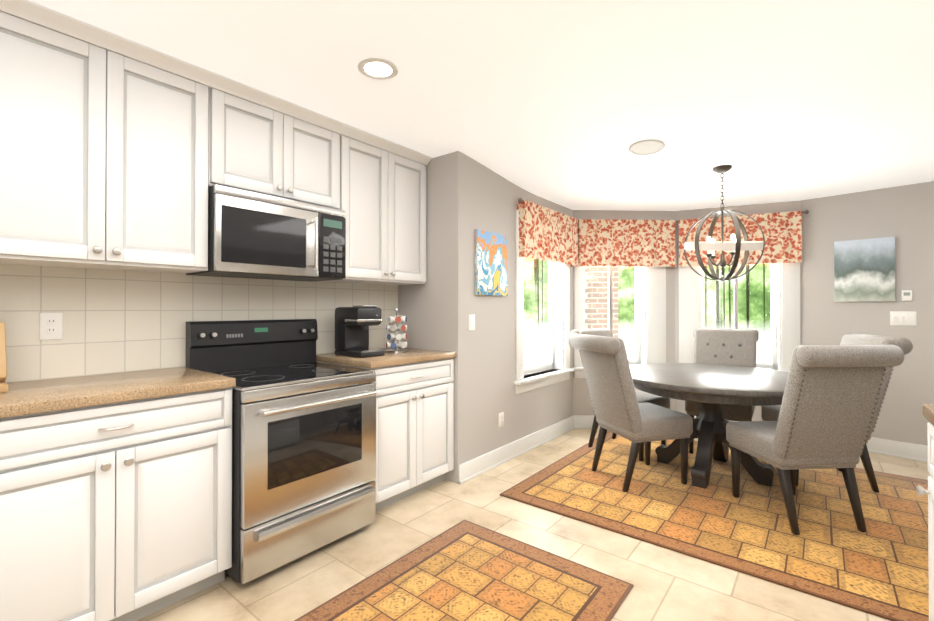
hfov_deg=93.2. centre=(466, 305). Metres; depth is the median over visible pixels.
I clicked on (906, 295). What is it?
thermostat
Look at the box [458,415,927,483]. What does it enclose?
baseboard
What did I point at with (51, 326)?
outlet
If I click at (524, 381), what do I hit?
window
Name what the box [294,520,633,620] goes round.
kitchen rug
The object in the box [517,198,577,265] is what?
valance
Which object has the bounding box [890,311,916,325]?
light switch
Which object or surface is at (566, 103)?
ceiling
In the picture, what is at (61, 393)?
countertop
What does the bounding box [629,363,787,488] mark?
dining table
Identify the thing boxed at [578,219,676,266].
valance
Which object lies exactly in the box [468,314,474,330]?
light switch
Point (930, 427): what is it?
base cabinet
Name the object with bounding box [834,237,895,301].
picture
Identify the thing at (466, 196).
wall
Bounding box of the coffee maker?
[335,305,384,357]
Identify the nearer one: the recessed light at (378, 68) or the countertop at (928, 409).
the countertop at (928, 409)
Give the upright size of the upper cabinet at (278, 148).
0.543 m
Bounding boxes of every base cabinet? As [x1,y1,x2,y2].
[0,388,231,620]
[316,360,453,510]
[920,412,933,620]
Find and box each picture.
[475,229,507,295]
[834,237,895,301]
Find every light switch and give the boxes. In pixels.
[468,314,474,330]
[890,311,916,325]
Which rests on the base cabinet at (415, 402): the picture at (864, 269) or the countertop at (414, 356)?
the countertop at (414, 356)
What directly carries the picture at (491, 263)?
attached to the wall
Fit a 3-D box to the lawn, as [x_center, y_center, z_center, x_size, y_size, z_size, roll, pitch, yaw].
[5.039,1.482,8.228,21.000,0.200,9.790,0,0,39]
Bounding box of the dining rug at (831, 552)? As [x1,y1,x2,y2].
[500,431,928,620]
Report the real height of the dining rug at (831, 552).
0.010 m
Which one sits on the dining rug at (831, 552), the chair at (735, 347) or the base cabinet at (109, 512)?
the chair at (735, 347)
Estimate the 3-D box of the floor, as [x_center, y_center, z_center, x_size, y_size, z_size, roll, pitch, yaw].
[1.201,1.345,1.112,6.700,0.120,10.900,0,0,39]
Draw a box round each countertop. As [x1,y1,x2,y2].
[0,368,235,419]
[316,348,455,367]
[922,404,933,423]
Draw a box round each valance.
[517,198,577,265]
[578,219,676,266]
[677,210,808,266]
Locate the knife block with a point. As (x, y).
(3, 373)
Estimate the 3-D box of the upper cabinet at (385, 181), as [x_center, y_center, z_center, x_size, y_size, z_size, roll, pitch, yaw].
[-0.706,-0.654,3.187,0.337,0.972,0.856,0,0,39]
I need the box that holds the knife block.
[0,322,7,392]
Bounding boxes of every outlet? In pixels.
[40,313,62,339]
[498,412,503,427]
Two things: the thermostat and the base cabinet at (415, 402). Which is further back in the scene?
the thermostat
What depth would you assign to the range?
2.27 m
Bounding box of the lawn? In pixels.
[524,354,762,366]
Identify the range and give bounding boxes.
[186,319,375,583]
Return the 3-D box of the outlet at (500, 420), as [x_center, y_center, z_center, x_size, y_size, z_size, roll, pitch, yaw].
[0.283,0.946,3.642,0.008,0.120,0.075,0,0,39]
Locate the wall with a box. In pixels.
[398,151,933,482]
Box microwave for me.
[186,184,345,281]
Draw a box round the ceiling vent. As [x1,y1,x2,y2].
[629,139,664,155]
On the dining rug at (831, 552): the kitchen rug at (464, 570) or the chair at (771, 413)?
the chair at (771, 413)
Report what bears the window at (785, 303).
in the wall
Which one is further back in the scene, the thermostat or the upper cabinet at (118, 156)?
the thermostat
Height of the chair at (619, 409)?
1.068 m
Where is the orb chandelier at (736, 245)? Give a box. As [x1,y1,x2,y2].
[684,165,764,281]
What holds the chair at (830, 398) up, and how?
on the dining rug at (831, 552)
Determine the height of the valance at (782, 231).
0.503 m
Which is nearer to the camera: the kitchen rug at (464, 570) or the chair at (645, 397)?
the kitchen rug at (464, 570)
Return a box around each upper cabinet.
[0,0,227,275]
[228,80,343,209]
[300,124,431,287]
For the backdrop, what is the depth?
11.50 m
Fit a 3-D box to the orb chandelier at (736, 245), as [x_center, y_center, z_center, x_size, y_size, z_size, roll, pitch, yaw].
[1.909,-0.604,3.299,0.527,0.852,0.516,0,0,39]
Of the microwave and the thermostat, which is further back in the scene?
the thermostat
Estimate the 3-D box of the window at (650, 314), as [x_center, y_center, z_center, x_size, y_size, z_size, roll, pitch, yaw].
[1.639,-0.024,4.797,1.035,1.595,0.240,0,0,-3]
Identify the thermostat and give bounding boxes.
[902,290,911,300]
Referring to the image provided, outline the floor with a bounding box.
[137,428,930,620]
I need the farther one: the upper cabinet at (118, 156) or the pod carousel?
the pod carousel
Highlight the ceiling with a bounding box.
[30,0,933,210]
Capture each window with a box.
[514,210,573,393]
[573,266,665,377]
[678,229,799,371]
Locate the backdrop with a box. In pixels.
[524,257,770,362]
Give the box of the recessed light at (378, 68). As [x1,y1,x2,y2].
[358,58,398,79]
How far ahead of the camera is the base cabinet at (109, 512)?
1.68 m
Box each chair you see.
[569,333,692,491]
[570,328,669,460]
[685,328,758,453]
[726,345,903,534]
[762,333,912,492]
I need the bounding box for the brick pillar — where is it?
[585,266,617,337]
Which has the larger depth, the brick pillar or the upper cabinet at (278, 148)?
the brick pillar
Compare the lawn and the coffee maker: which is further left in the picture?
the coffee maker
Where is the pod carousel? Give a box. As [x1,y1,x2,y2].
[385,308,408,352]
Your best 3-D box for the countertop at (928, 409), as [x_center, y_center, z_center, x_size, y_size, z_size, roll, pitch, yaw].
[0.552,0.336,-0.278,0.678,0.040,3.948,0,0,39]

